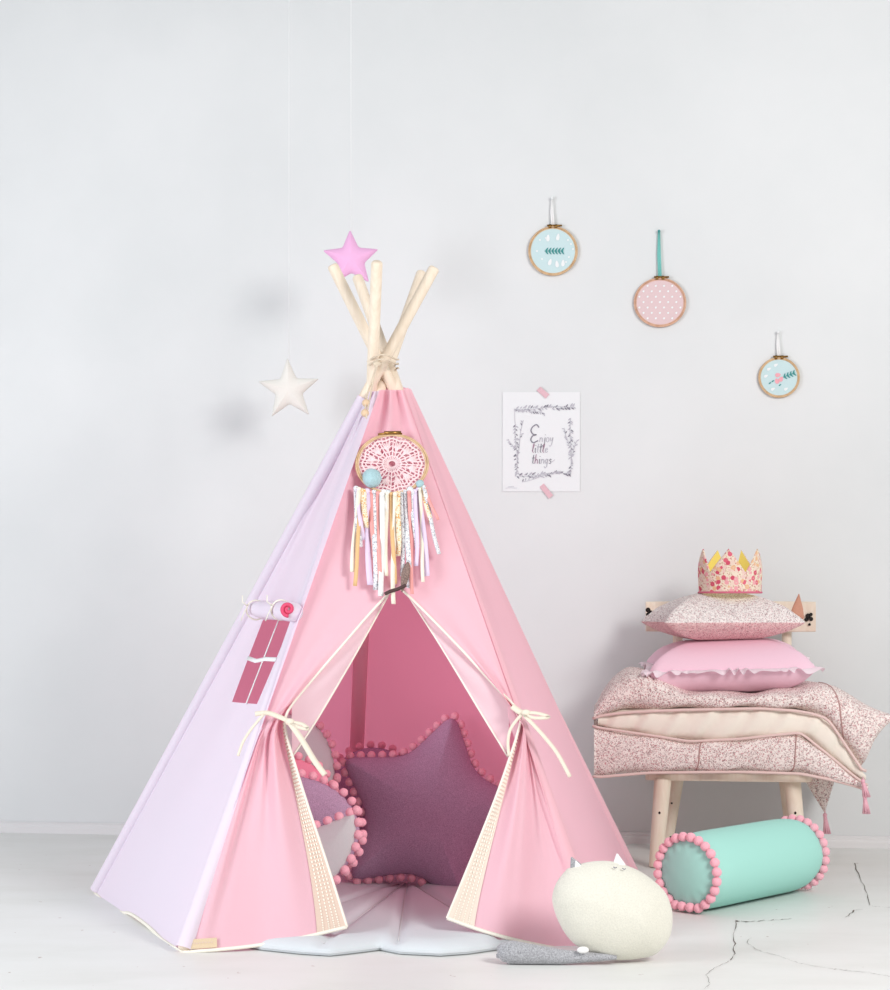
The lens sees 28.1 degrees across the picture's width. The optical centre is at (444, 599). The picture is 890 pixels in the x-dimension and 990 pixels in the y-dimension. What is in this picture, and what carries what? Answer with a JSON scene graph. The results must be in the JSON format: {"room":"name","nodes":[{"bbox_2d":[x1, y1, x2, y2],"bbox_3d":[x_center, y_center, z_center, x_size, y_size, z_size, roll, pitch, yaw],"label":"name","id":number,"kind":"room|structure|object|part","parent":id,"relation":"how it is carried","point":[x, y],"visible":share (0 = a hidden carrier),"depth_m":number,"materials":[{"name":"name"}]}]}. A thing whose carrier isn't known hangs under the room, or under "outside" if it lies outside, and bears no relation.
{"room":"children's room","nodes":[
{"label":"children's room","id":0,"kind":"room"},
{"bbox_2d":[259,359,317,415],"bbox_3d":[-0.477,-1.500,5.420,0.180,1.880,0.046,0,0,-11],"label":"star","id":1,"kind":"object","parent":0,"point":[289,389],"visible":1,"depth_m":5.41,"materials":[{"name":"beige fabric"}]},
{"bbox_2d":[324,231,376,281],"bbox_3d":[-0.278,-1.688,5.250,0.157,1.503,0.045,0,0,-11],"label":"star","id":2,"kind":"object","parent":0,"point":[351,259],"visible":0.93,"depth_m":5.24,"materials":[{"name":"pink fabric"}]},
{"bbox_2d":[0,0,889,835],"bbox_3d":[-0.040,-0.890,5.689,8.846,3.300,0.100,0,0,8],"label":"wall","id":3,"kind":"structure","parent":0,"point":[177,177],"depth_m":5.63,"materials":[{"name":"paint"}]},
{"bbox_2d":[0,821,889,848],"bbox_3d":[-0.048,0.742,5.631,8.846,0.036,0.016,0,0,8],"label":"baseboard","id":4,"kind":"structure","parent":3,"relation":"attached to","point":[834,841],"depth_m":5.76,"materials":[{"name":"white paint"}]},
{"bbox_2d":[502,392,579,491],"bbox_3d":[0.302,-0.498,5.590,0.244,0.316,0.003,0,0,8],"label":"poster","id":5,"kind":"object","parent":3,"relation":"attached to","point":[541,435],"visible":1,"depth_m":5.59,"materials":[{"name":"white paper"}]},
{"bbox_2d":[537,387,548,397],"bbox_3d":[0.308,-0.652,5.588,0.040,0.039,0.004,0,0,8],"label":"tape","id":6,"kind":"object","parent":3,"relation":"attached to","point":[540,390],"visible":1,"depth_m":5.59,"materials":[{"name":"pink paper"}]},
{"bbox_2d":[540,484,552,497],"bbox_3d":[0.318,-0.342,5.587,0.044,0.049,0.004,0,0,8],"label":"tape","id":7,"kind":"object","parent":3,"relation":"attached to","point":[543,487],"visible":1,"depth_m":5.59,"materials":[{"name":"pink paper"}]},
{"bbox_2d":[528,197,577,275],"bbox_3d":[0.339,-1.141,5.579,0.156,0.249,0.019,0,0,9],"label":"hoop","id":8,"kind":"object","parent":3,"relation":"attached to","point":[552,250],"visible":1,"depth_m":5.58,"materials":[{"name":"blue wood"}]},
{"bbox_2d":[634,230,685,326],"bbox_3d":[0.669,-1.000,5.535,0.163,0.304,0.019,0,0,7],"label":"hoop","id":9,"kind":"object","parent":3,"relation":"attached to","point":[659,301],"visible":1,"depth_m":5.53,"materials":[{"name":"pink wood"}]},
{"bbox_2d":[758,331,799,397],"bbox_3d":[1.030,-0.727,5.487,0.127,0.207,0.019,0,0,11],"label":"hoop","id":10,"kind":"object","parent":3,"relation":"attached to","point":[778,377],"visible":1,"depth_m":5.48,"materials":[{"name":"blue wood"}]},
{"bbox_2d":[0,833,889,989],"bbox_3d":[0.000,0.759,2.800,10.000,0.001,7.600,0,0,0],"label":"floor","id":11,"kind":"structure","parent":0,"point":[56,933],"depth_m":3.83,"materials":[{"name":"paint"}]},
{"bbox_2d":[91,260,637,952],"bbox_3d":[-0.197,-0.039,4.495,1.445,1.619,1.338,0,0,0],"label":"tent","id":12,"kind":"object","parent":11,"relation":"on","point":[221,848],"visible":0.94,"depth_m":4.21,"materials":[{"name":"pink fabric"}]},
{"bbox_3d":[-0.535,0.123,4.228,0.747,1.288,0.773,0,0,0],"label":"panel","id":13,"kind":"part","parent":12,"relation":"part of","materials":[{"name":"purple fabric"}]},
{"bbox_2d":[248,600,302,620],"bbox_3d":[-0.407,0.026,4.285,0.053,0.049,0.318,0,0,-22],"label":"rolled blind","id":14,"kind":"object","parent":12,"relation":"hanging from","point":[280,610],"depth_m":4.23,"materials":[{"name":"purple fabric"}]},
{"bbox_3d":[-0.400,0.104,4.655,0.834,1.298,0.599,0,0,-40],"label":"panel","id":15,"kind":"part","parent":12,"relation":"part of","materials":[{"name":"pink fabric"}]},
{"bbox_3d":[-0.125,-0.274,4.285,0.382,0.491,0.224,0,0,0],"label":"panel","id":16,"kind":"part","parent":12,"relation":"part of","materials":[{"name":"pink fabric"}]},
{"bbox_2d":[350,431,440,603],"bbox_3d":[-0.116,-0.200,4.231,0.213,0.420,0.182,0,0,0],"label":"catcher","id":17,"kind":"object","parent":12,"relation":"hanging from","point":[378,507],"visible":1,"depth_m":4.23,"materials":[{"name":"white fabric"}]},
{"bbox_3d":[-0.116,-0.025,4.150,0.055,0.029,0.010,0,0,-14],"label":"braided cord","id":18,"kind":"part","parent":17,"relation":"part of","materials":[{"name":"brown fabric"}]},
{"bbox_3d":[-0.008,0.104,4.700,0.923,1.298,0.493,0,0,32],"label":"panel","id":19,"kind":"part","parent":12,"relation":"part of","materials":[{"name":"pink fabric"}]},
{"bbox_3d":[0.165,0.112,4.354,0.540,1.282,0.764,0,0,14],"label":"panel","id":20,"kind":"part","parent":12,"relation":"part of","materials":[{"name":"pink fabric"}]},
{"bbox_2d":[254,869,509,955],"bbox_3d":[-0.114,0.744,4.423,1.179,0.029,1.180,0,0,-38],"label":"floor mat","id":21,"kind":"object","parent":11,"relation":"on","point":[399,917],"visible":0.25,"depth_m":3.96,"materials":[{"name":"grey fabric"}]},
{"bbox_2d":[286,708,340,791],"bbox_3d":[-0.415,0.457,4.620,0.300,0.350,0.131,0,0,27],"label":"round cushion","id":22,"kind":"object","parent":21,"relation":"on","point":[317,741],"visible":0.12,"depth_m":4.59,"materials":[{"name":"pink fabric"}]},
{"bbox_2d":[294,752,338,792],"bbox_3d":[-0.394,0.521,4.500,0.267,0.271,0.085,0,0,6],"label":"round cushion","id":23,"kind":"object","parent":21,"relation":"on","point":[306,765],"visible":0.1,"depth_m":4.50,"materials":[{"name":"pink fabric"}]},
{"bbox_2d":[298,769,366,875],"bbox_3d":[-0.389,0.571,4.360,0.404,0.314,0.093,0,0,7],"label":"round cushion","id":24,"kind":"object","parent":21,"relation":"on","point":[324,800],"visible":0.23,"depth_m":4.34,"materials":[{"name":"fabric"}]},
{"bbox_2d":[314,805,362,884],"bbox_3d":[-0.318,0.606,4.239,0.246,0.233,0.059,0,0,0],"label":"cushion","id":25,"kind":"object","parent":21,"relation":"on","point":[337,837],"visible":0.46,"depth_m":4.22,"materials":[{"name":"grey fabric"}]},
{"bbox_2d":[334,741,400,829],"bbox_3d":[-0.195,0.524,4.830,0.288,0.278,0.108,0,0,0],"label":"round cushion","id":26,"kind":"object","parent":21,"relation":"on","point":[370,744],"visible":0.18,"depth_m":4.84,"materials":[{"name":"fabric"}]},
{"bbox_2d":[338,712,500,885],"bbox_3d":[-0.026,0.548,4.624,0.510,0.505,0.180,0,0,3],"label":"cushion","id":27,"kind":"object","parent":21,"relation":"on","point":[426,808],"visible":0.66,"depth_m":4.57,"materials":[{"name":"fabric"}]},
{"bbox_2d":[496,854,672,964],"bbox_3d":[0.293,0.647,3.740,0.372,0.226,0.135,0,0,0],"label":"plush toy","id":28,"kind":"object","parent":11,"relation":"on","point":[610,910],"visible":1,"depth_m":3.69,"materials":[{"name":"white fabric"}]},
{"bbox_2d":[645,601,815,867],"bbox_3d":[0.840,0.383,5.209,0.529,0.761,0.370,0,0,0],"label":"chair","id":29,"kind":"object","parent":11,"relation":"on","point":[667,792],"visible":0.34,"depth_m":5.06,"materials":[{"name":"brown wood"}]},
{"bbox_3d":[0.613,0.634,5.066,0.048,0.256,0.080,0,0,34],"label":"leg","id":30,"kind":"part","parent":29,"relation":"part of","materials":[{"name":"brown wood"}]},
{"bbox_3d":[0.676,0.634,5.327,0.049,0.259,0.106,0,0,-30],"label":"leg","id":31,"kind":"part","parent":29,"relation":"part of","materials":[{"name":"brown wood"}]},
{"bbox_3d":[0.699,0.284,5.360,0.031,0.436,0.070,0,0,13],"label":"post","id":32,"kind":"part","parent":29,"relation":"part of","materials":[{"name":"brown wood"}]},
{"bbox_3d":[0.825,0.502,5.205,0.470,0.026,0.310,0,0,8],"label":"seat","id":33,"kind":"part","parent":29,"relation":"part of","materials":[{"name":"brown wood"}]},
{"bbox_3d":[0.858,0.050,5.355,0.505,0.094,0.053,0,0,7],"label":"crest rail","id":34,"kind":"part","parent":29,"relation":"part of","materials":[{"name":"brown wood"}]},
{"bbox_2d":[592,667,889,833],"bbox_3d":[0.848,0.437,5.184,0.846,0.474,0.443,0,0,8],"label":"quilt","id":35,"kind":"object","parent":29,"relation":"on","point":[645,725],"visible":0.96,"depth_m":5.01,"materials":[{"name":"fabric"}]},
{"bbox_2d":[638,638,824,691],"bbox_3d":[0.824,0.191,5.180,0.514,0.159,0.366,0,0,5],"label":"ruffled pillow","id":36,"kind":"object","parent":35,"relation":"on","point":[762,664],"visible":0.91,"depth_m":5.05,"materials":[{"name":"pink fabric"}]},
{"bbox_2d":[641,593,804,640],"bbox_3d":[0.820,0.049,5.182,0.439,0.140,0.310,0,0,-6],"label":"floral pillow","id":37,"kind":"object","parent":36,"relation":"on","point":[700,616],"visible":0.98,"depth_m":5.08,"materials":[{"name":"fabric"}]},
{"bbox_2d":[698,549,762,593],"bbox_3d":[0.828,-0.083,5.170,0.187,0.128,0.178,0,0,0],"label":"crown","id":38,"kind":"object","parent":37,"relation":"on","point":[724,574],"depth_m":5.10,"materials":[{"name":"fabric"}]},
{"bbox_3d":[0.828,-0.022,5.170,0.187,0.006,0.178,0,0,0],"label":"crown trim","id":39,"kind":"part","parent":38,"relation":"part of","materials":[{"name":"fabric"}]},
{"bbox_3d":[1.034,0.634,5.327,0.048,0.260,0.108,0,0,35],"label":"leg","id":40,"kind":"part","parent":29,"relation":"part of","materials":[{"name":"brown wood"}]},
{"bbox_3d":[1.026,0.284,5.360,0.032,0.436,0.072,0,0,20],"label":"post","id":41,"kind":"part","parent":29,"relation":"part of","materials":[{"name":"brown wood"}]},
{"bbox_3d":[1.000,0.634,5.067,0.048,0.255,0.077,0,0,-34],"label":"leg","id":42,"kind":"part","parent":29,"relation":"part of","materials":[{"name":"brown wood"}]},
{"bbox_2d":[653,814,829,912],"bbox_3d":[0.755,0.661,4.495,0.199,0.195,0.516,0,0,44],"label":"bolster cushion","id":43,"kind":"object","parent":11,"relation":"on","point":[723,866],"visible":0.98,"depth_m":4.37,"materials":[{"name":"teal fabric"}]}
]}

